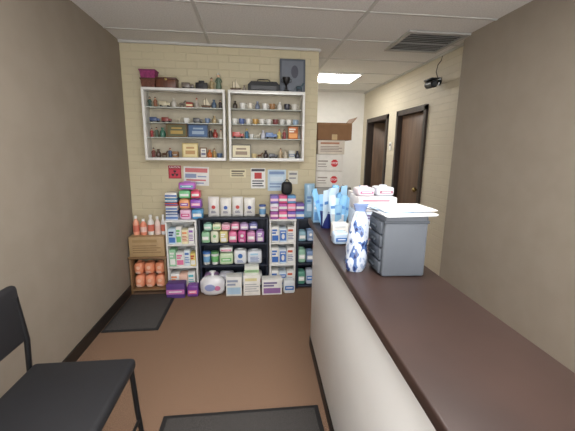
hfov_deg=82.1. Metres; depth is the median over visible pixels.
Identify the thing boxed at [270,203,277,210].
box
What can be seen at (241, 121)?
cup
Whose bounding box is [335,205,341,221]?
packet
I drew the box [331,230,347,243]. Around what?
pack
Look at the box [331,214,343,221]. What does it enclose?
cup holder
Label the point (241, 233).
pack
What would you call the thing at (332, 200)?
packet
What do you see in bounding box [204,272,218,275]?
pack
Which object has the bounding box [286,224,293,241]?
carton
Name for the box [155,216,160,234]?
bottle
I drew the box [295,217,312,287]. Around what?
shelving unit
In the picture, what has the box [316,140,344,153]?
carton
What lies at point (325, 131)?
cardboard box
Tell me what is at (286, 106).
cup
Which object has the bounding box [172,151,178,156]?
box
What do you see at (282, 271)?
carton
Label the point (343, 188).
packet
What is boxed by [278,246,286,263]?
carton
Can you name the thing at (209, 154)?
vase
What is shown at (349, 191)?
carton
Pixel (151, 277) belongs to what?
pack
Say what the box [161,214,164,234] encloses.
bottle
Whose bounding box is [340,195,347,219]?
packet
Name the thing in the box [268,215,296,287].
shelving unit
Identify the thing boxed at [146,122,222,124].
shelf
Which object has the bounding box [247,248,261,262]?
pack
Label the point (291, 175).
print
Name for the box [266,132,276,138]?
toy truck
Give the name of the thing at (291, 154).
box
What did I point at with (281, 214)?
box
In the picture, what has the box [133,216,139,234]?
bottle
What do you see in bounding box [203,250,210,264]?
plastic tub
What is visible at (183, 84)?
toy truck
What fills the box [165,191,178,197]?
flat box
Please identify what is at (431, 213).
magazine
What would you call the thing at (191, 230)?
carton
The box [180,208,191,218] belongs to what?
pack
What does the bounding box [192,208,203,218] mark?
pack
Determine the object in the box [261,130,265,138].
vase
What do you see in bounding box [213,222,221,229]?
pack
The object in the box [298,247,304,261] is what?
pack
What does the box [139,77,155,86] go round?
basket
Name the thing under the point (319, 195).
packet
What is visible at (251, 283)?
carton
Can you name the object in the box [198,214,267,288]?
shelving unit
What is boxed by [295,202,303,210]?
box
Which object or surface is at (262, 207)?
plastic tub
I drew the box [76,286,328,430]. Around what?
floor
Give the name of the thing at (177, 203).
flat box
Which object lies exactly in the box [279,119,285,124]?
cup
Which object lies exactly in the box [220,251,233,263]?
pack
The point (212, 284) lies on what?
plastic bag
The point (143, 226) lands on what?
bottle
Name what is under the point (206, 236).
pack
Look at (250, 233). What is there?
pack
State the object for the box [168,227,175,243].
carton
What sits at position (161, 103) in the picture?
toy truck
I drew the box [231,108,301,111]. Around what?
shelf
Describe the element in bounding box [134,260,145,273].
pack
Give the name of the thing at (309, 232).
pack
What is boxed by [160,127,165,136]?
vase
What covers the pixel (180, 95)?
display cabinet
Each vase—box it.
[156,149,160,156]
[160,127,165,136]
[171,98,176,106]
[207,150,211,157]
[211,100,216,107]
[213,129,217,137]
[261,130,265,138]
[263,150,267,157]
[277,102,281,109]
[295,151,299,158]
[344,203,368,271]
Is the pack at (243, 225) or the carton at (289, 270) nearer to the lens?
the pack at (243, 225)
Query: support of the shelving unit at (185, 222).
on the floor
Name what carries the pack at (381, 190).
on the carton at (354, 198)
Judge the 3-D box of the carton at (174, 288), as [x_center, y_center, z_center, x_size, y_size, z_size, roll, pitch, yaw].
[-1.090,0.722,3.246,0.170,0.141,0.121,-1,11,-6]
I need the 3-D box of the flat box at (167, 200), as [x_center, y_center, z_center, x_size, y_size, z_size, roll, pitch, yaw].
[-1.127,-0.156,3.237,0.111,0.041,0.141,-1,11,-6]
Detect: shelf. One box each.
[133,284,165,290]
[145,106,222,109]
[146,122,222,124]
[147,137,222,138]
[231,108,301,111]
[231,124,301,126]
[231,138,301,139]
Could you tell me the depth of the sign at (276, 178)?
3.45 m
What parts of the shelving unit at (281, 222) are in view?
panel, panel, panel, shelf, shelf, panel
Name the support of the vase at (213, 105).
on the display cabinet at (180, 95)
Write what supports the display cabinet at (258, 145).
attached to the wall at (150, 181)
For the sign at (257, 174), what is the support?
attached to the wall at (150, 181)
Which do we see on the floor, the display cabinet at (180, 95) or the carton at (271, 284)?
the carton at (271, 284)
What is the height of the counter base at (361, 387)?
0.923 m
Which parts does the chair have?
backrest, leg, seat, leg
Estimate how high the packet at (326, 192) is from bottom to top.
0.233 m
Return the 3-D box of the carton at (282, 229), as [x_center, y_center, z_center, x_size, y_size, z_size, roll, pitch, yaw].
[-0.052,0.189,3.431,0.075,0.141,0.151,-1,11,-6]
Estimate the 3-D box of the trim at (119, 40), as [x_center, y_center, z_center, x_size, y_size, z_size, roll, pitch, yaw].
[-0.088,-1.792,4.071,3.150,0.020,2.850,-1,11,-6]
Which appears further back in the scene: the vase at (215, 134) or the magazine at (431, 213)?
the vase at (215, 134)
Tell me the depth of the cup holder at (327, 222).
1.98 m
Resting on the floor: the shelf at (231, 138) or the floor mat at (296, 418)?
the floor mat at (296, 418)
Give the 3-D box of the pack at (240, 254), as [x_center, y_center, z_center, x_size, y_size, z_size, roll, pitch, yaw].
[-0.486,0.413,3.412,0.131,0.158,0.122,-1,11,-6]
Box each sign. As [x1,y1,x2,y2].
[168,165,181,178]
[251,168,264,187]
[268,170,285,190]
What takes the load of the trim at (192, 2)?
attached to the ceiling
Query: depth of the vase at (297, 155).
3.33 m
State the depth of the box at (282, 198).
3.29 m
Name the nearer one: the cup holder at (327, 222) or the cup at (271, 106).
the cup holder at (327, 222)
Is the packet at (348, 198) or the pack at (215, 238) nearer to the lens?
the packet at (348, 198)
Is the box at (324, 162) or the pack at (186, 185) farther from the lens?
the box at (324, 162)
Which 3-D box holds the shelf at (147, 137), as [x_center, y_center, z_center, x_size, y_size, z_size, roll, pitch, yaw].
[-0.973,-0.751,3.199,0.706,0.006,0.140,-1,11,-6]
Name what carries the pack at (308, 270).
on the shelving unit at (300, 223)
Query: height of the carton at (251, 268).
0.086 m
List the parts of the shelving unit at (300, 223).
panel, panel, panel, shelf, shelf, shelf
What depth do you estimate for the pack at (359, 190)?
1.64 m
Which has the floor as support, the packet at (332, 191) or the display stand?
the display stand
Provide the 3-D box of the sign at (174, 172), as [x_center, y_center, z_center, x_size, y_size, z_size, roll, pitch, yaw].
[-1.134,-0.437,3.322,0.125,0.130,0.005,-1,11,-6]
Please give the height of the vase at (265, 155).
0.080 m
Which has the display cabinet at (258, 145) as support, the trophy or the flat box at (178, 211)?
the trophy
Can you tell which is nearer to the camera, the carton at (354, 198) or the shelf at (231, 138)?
the carton at (354, 198)
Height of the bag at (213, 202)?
0.202 m
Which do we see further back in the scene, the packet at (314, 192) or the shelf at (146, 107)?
the shelf at (146, 107)
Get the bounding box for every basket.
[138,69,158,77]
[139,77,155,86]
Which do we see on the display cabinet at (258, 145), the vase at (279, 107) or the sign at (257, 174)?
the vase at (279, 107)
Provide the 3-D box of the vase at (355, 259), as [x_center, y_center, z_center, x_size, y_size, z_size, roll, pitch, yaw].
[0.271,0.085,1.282,0.088,0.262,0.088,-1,11,-6]
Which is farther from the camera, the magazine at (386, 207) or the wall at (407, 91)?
the wall at (407, 91)
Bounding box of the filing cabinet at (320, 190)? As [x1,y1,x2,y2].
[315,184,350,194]
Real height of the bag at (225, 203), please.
0.192 m
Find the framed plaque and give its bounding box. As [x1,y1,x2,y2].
[280,58,304,91]
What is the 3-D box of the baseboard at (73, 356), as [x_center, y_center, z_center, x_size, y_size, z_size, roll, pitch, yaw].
[-1.325,1.145,1.222,0.012,0.090,4.630,-1,11,-6]
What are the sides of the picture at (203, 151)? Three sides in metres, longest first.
0.080 x 0.050 x 0.007 m
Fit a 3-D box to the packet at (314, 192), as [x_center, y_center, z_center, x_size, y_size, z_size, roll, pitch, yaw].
[0.189,-0.049,1.992,0.103,0.232,0.015,-3,12,-17]
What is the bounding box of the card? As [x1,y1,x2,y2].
[288,171,297,183]
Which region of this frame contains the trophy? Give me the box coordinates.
[281,77,291,90]
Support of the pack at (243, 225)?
on the pack at (241, 233)
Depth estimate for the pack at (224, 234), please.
3.30 m
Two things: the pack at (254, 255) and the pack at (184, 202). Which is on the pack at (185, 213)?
the pack at (184, 202)
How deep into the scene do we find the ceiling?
2.59 m
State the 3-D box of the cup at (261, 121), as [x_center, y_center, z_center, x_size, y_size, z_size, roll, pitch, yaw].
[-0.249,-0.919,3.240,0.059,0.052,0.054,8,13,33]
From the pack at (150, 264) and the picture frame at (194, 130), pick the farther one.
the pack at (150, 264)
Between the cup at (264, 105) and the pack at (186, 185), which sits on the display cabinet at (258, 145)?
the cup at (264, 105)
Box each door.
[370,123,385,187]
[396,112,423,202]
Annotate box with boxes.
[155,77,178,87]
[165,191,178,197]
[165,197,179,202]
[165,201,178,205]
[166,205,179,210]
[166,209,179,214]
[166,213,179,219]
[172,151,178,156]
[186,102,193,106]
[270,194,278,202]
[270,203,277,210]
[270,211,277,218]
[278,194,286,202]
[278,202,286,210]
[278,210,286,218]
[287,194,295,202]
[287,203,295,210]
[287,210,295,218]
[288,127,297,138]
[288,151,294,157]
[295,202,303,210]
[295,211,303,218]
[315,171,341,186]
[316,154,342,170]
[317,117,356,140]
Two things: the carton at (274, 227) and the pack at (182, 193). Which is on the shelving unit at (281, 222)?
the carton at (274, 227)
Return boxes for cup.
[232,118,238,123]
[239,103,246,108]
[239,118,245,123]
[247,103,254,108]
[259,119,265,123]
[262,103,268,108]
[269,104,276,108]
[273,119,278,124]
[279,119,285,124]
[284,104,290,109]
[291,104,298,109]
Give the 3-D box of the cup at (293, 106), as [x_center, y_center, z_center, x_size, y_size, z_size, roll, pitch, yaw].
[0.068,-1.061,3.247,0.065,0.058,0.060,8,13,33]
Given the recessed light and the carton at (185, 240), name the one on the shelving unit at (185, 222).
the carton at (185, 240)
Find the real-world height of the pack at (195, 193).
0.083 m
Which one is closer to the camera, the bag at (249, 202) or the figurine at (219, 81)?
the figurine at (219, 81)
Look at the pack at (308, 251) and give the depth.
3.44 m
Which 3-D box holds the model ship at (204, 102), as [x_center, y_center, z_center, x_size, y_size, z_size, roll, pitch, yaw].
[-0.775,-1.075,3.151,0.099,0.097,0.016,-1,11,-6]
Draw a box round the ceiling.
[71,0,532,92]
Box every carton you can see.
[128,233,166,256]
[166,280,186,297]
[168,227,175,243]
[169,247,177,265]
[171,270,180,279]
[176,225,182,243]
[176,249,184,265]
[179,270,188,285]
[181,227,188,243]
[184,247,191,265]
[188,225,194,243]
[188,268,196,282]
[190,250,195,265]
[226,272,241,295]
[243,271,259,295]
[244,263,258,274]
[262,275,281,294]
[271,224,278,241]
[271,244,278,263]
[271,266,278,274]
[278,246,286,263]
[278,268,285,284]
[279,226,286,241]
[285,266,293,277]
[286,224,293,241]
[286,244,293,262]
[311,196,319,222]
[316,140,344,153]
[330,222,348,234]
[346,190,352,222]
[348,207,371,227]
[350,193,396,211]
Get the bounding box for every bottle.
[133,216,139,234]
[140,218,147,234]
[147,214,154,234]
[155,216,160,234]
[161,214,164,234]
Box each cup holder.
[320,211,330,228]
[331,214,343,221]
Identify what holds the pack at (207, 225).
on the pack at (206, 236)
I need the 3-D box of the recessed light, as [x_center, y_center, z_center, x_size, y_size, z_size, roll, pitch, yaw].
[0.652,-1.862,4.478,0.590,0.017,0.590,-1,11,-6]
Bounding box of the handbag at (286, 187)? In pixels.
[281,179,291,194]
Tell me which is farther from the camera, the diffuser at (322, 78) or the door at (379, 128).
the door at (379, 128)
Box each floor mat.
[101,294,173,332]
[159,405,323,430]
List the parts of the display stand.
panel, panel, panel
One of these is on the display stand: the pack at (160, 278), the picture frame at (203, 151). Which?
the pack at (160, 278)
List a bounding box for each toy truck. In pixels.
[149,117,159,121]
[159,101,170,106]
[161,117,171,121]
[181,82,193,87]
[193,118,202,122]
[232,132,243,137]
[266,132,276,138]
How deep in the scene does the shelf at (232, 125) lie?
3.28 m
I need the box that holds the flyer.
[184,166,208,185]
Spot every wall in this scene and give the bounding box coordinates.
[0,0,132,397]
[119,42,318,273]
[317,91,364,189]
[360,46,463,274]
[439,0,574,372]
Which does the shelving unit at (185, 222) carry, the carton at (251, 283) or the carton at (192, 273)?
the carton at (192, 273)
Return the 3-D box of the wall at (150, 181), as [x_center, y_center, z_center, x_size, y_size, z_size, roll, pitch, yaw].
[-0.644,-0.461,3.437,1.880,2.400,0.120,-1,11,-6]
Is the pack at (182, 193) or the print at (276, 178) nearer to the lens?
the pack at (182, 193)
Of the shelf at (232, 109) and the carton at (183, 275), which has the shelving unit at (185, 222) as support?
the carton at (183, 275)
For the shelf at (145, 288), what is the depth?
3.31 m
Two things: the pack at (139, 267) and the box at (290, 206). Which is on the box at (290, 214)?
the box at (290, 206)
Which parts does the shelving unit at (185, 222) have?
panel, panel, shelf, shelf, panel, panel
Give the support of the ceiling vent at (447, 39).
in the ceiling
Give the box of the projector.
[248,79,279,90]
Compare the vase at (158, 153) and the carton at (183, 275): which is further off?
the carton at (183, 275)
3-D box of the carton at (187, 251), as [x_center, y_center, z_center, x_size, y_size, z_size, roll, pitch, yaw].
[-1.008,0.416,3.354,0.055,0.161,0.121,-1,11,-6]
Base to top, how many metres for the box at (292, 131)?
0.121 m
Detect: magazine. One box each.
[367,207,436,217]
[368,205,430,213]
[370,203,437,211]
[375,209,438,215]
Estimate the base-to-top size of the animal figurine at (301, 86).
0.087 m
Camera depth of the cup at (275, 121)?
3.23 m
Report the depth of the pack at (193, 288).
3.22 m
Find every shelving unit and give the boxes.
[164,218,200,285]
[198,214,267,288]
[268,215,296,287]
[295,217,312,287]
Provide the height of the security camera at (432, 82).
0.334 m
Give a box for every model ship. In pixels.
[201,99,210,107]
[230,81,240,89]
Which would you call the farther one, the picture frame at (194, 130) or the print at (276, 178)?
the print at (276, 178)
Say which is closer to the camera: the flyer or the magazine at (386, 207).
the magazine at (386, 207)
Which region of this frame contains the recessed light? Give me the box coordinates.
[318,72,363,83]
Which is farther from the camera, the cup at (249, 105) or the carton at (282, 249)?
the carton at (282, 249)
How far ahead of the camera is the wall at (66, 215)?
2.08 m
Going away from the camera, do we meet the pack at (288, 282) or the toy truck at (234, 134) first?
the toy truck at (234, 134)
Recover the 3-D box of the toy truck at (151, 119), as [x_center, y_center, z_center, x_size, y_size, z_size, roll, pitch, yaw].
[-1.258,-0.908,3.130,0.090,0.049,0.036,-1,11,-6]
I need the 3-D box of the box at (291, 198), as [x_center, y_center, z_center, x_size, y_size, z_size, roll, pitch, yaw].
[0.037,-0.173,3.364,0.080,0.076,0.131,-1,11,-6]
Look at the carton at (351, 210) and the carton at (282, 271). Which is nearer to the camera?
the carton at (351, 210)
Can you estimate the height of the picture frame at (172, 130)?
0.126 m
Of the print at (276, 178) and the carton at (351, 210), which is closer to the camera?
the carton at (351, 210)
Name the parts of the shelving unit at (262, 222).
panel, panel, shelf, shelf, panel, panel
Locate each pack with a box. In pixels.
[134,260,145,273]
[135,273,146,286]
[145,260,155,272]
[146,272,156,286]
[155,260,164,272]
[156,272,164,285]
[178,181,195,189]
[179,190,190,197]
[179,198,190,207]
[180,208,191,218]
[187,282,199,296]
[190,198,202,207]
[191,189,201,197]
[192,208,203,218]
[202,230,210,242]
[204,222,212,229]
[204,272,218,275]
[210,230,219,242]
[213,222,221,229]
[219,229,228,242]
[219,270,233,285]
[220,245,232,251]
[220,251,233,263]
[222,222,230,229]
[229,230,237,241]
[231,222,239,229]
[234,248,246,263]
[238,229,245,241]
[240,222,248,229]
[247,230,254,241]
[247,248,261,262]
[249,221,257,229]
[256,229,263,241]
[259,269,261,284]
[283,277,294,292]
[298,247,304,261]
[298,268,304,283]
[299,229,305,240]
[304,267,311,283]
[305,228,312,240]
[305,248,312,261]
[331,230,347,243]
[353,186,374,195]
[372,185,393,195]
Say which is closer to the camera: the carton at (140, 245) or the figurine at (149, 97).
the figurine at (149, 97)
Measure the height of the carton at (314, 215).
0.161 m
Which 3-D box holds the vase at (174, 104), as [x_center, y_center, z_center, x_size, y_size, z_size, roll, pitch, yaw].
[-1.073,-1.062,3.120,0.052,0.080,0.051,-1,11,-6]
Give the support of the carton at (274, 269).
on the shelving unit at (281, 222)
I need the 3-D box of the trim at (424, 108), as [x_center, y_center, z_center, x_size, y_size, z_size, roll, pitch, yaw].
[1.548,-0.348,4.186,0.150,1.942,0.764,-1,11,-6]
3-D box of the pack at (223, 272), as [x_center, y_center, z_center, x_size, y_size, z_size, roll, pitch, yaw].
[-0.634,0.652,3.453,0.151,0.148,0.142,-1,11,-6]
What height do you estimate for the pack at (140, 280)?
0.138 m
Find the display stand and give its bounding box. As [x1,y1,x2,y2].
[128,254,167,293]
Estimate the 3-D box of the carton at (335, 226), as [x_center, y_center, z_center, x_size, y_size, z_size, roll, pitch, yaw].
[0.282,0.078,1.790,0.085,0.081,0.061,0,11,-4]
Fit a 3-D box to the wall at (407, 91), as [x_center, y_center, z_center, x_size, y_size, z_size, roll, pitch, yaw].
[1.523,-0.639,4.479,0.120,2.400,2.850,-1,11,-6]
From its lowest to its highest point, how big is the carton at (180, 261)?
0.141 m
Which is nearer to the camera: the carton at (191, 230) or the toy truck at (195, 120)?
the toy truck at (195, 120)
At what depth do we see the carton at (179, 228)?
3.25 m
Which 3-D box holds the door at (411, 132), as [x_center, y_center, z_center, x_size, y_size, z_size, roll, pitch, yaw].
[1.511,-0.321,4.187,0.125,1.868,0.656,-1,11,-6]
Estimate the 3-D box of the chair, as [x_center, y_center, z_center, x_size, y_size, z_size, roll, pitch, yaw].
[-0.918,0.747,1.297,0.518,0.852,0.444,-1,11,-6]
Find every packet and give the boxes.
[311,188,320,224]
[318,194,322,210]
[322,190,328,225]
[328,188,335,213]
[328,195,335,221]
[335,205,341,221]
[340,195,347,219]
[341,185,346,194]
[344,197,349,221]
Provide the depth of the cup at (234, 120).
3.19 m
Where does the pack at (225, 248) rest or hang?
on the pack at (225, 257)
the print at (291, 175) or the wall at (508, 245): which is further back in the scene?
the print at (291, 175)
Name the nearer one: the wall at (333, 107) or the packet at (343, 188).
the packet at (343, 188)
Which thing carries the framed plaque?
on the display cabinet at (258, 145)
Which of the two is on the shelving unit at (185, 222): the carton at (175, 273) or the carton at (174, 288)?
the carton at (175, 273)
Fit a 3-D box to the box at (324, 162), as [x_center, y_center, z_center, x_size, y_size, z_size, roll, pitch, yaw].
[0.448,-0.610,3.784,0.300,0.178,0.302,-1,11,-6]
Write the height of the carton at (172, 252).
0.171 m
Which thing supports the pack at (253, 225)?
on the pack at (250, 233)
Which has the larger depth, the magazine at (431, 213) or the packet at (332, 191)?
the packet at (332, 191)
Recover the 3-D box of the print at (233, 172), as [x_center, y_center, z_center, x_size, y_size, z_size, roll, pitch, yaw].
[-0.508,-0.433,3.392,0.134,0.060,0.001,-1,11,-6]
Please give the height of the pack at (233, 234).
0.123 m
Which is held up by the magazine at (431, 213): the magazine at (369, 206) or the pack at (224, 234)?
the magazine at (369, 206)
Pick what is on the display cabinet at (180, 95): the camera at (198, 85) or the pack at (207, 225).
the camera at (198, 85)
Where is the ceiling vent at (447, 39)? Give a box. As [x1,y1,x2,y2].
[384,30,470,53]
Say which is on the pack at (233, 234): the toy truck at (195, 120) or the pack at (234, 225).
the pack at (234, 225)
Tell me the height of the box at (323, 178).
0.178 m
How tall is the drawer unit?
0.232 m
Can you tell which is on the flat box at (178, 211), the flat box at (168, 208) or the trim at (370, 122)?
the flat box at (168, 208)
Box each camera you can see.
[195,80,207,88]
[424,56,442,88]
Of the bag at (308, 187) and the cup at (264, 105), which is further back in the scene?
the bag at (308, 187)
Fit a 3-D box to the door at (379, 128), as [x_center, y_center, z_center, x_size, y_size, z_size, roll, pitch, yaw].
[1.730,-0.564,5.433,0.735,1.868,0.120,7,13,28]
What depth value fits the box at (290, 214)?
3.33 m
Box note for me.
[230,169,245,177]
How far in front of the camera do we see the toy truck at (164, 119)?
3.13 m
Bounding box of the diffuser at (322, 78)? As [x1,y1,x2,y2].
[318,74,359,82]
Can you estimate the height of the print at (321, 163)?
0.070 m
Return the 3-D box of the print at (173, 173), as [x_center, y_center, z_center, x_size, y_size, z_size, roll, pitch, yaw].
[-1.134,-0.422,3.324,0.105,0.083,0.001,-1,11,-6]
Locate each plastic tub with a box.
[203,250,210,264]
[211,250,218,264]
[259,204,265,216]
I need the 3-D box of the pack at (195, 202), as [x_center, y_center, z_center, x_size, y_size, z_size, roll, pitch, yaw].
[-0.900,-0.126,3.268,0.111,0.098,0.122,-1,11,-6]
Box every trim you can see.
[103,0,497,90]
[118,39,463,93]
[363,114,388,186]
[391,104,428,203]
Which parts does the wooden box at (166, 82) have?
lid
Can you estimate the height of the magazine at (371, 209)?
0.005 m
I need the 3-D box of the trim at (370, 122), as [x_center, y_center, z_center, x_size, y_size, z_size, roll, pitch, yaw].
[1.428,-0.561,5.259,0.150,1.942,0.844,-1,11,-6]
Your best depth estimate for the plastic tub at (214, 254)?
3.36 m
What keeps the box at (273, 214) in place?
on the shelving unit at (281, 222)
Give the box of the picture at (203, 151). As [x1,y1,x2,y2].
[201,149,205,156]
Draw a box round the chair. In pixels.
[0,286,143,430]
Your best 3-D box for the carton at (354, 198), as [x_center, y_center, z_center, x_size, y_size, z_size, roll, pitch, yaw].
[0.436,-0.069,1.696,0.190,0.071,0.171,0,11,-4]
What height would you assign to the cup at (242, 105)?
0.058 m
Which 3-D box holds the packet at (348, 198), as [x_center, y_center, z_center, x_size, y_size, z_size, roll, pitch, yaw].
[0.331,-0.011,1.899,0.086,0.197,0.010,6,12,25]
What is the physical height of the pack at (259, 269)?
0.148 m
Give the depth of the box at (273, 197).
3.28 m
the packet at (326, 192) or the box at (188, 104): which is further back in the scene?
the box at (188, 104)
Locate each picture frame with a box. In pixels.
[166,124,186,136]
[182,143,197,157]
[188,124,207,137]
[200,147,206,157]
[232,144,250,157]
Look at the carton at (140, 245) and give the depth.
3.22 m
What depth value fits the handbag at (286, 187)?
3.30 m
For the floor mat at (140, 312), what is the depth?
2.86 m
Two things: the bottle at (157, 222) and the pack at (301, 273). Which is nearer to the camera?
the bottle at (157, 222)
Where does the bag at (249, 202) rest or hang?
on the shelving unit at (262, 222)
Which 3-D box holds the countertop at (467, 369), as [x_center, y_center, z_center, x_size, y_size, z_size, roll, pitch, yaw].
[0.437,0.349,0.723,0.360,0.034,3.250,0,11,-4]
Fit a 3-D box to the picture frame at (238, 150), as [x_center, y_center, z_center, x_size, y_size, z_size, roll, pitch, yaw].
[-0.454,-0.631,3.248,0.190,0.136,0.028,-1,11,-6]
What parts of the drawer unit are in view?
drawer, drawer, drawer, drawer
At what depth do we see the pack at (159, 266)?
3.29 m
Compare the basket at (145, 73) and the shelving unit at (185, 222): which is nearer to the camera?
the basket at (145, 73)
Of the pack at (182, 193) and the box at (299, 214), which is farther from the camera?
the box at (299, 214)
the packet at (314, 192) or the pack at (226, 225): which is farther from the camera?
the pack at (226, 225)
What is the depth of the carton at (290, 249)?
3.41 m
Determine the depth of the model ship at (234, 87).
3.16 m
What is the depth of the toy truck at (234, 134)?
3.22 m
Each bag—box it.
[200,270,225,294]
[208,197,219,216]
[220,198,231,216]
[232,197,242,215]
[244,197,254,215]
[304,183,314,216]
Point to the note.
(241, 173)
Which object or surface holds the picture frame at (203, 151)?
on the display cabinet at (180, 95)
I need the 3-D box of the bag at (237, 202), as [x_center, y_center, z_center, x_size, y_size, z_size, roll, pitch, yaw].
[-0.501,-0.090,3.320,0.112,0.202,0.071,-1,11,-6]
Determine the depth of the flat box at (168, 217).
3.20 m
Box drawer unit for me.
[367,212,429,275]
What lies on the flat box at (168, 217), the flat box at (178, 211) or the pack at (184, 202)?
the flat box at (178, 211)
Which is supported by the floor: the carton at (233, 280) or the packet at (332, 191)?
the carton at (233, 280)
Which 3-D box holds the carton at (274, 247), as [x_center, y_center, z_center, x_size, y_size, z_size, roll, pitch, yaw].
[-0.135,0.400,3.464,0.075,0.171,0.151,-1,11,-6]
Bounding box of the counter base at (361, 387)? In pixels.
[309,231,435,430]
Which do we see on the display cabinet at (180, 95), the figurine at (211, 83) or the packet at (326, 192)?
the figurine at (211, 83)
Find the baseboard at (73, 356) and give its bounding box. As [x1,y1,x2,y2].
[62,285,131,361]
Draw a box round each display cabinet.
[141,87,226,160]
[228,90,304,160]
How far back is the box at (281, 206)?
3.31 m
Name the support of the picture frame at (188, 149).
on the display cabinet at (180, 95)
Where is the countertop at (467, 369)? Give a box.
[308,218,574,430]
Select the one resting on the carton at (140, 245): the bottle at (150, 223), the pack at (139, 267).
the bottle at (150, 223)
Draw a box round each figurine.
[147,96,151,105]
[209,77,213,88]
[215,73,221,88]
[295,83,304,91]
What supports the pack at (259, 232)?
on the shelving unit at (262, 222)
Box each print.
[169,169,179,177]
[231,170,244,175]
[269,171,284,186]
[289,173,296,178]
[318,160,327,166]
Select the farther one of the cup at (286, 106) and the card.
the card

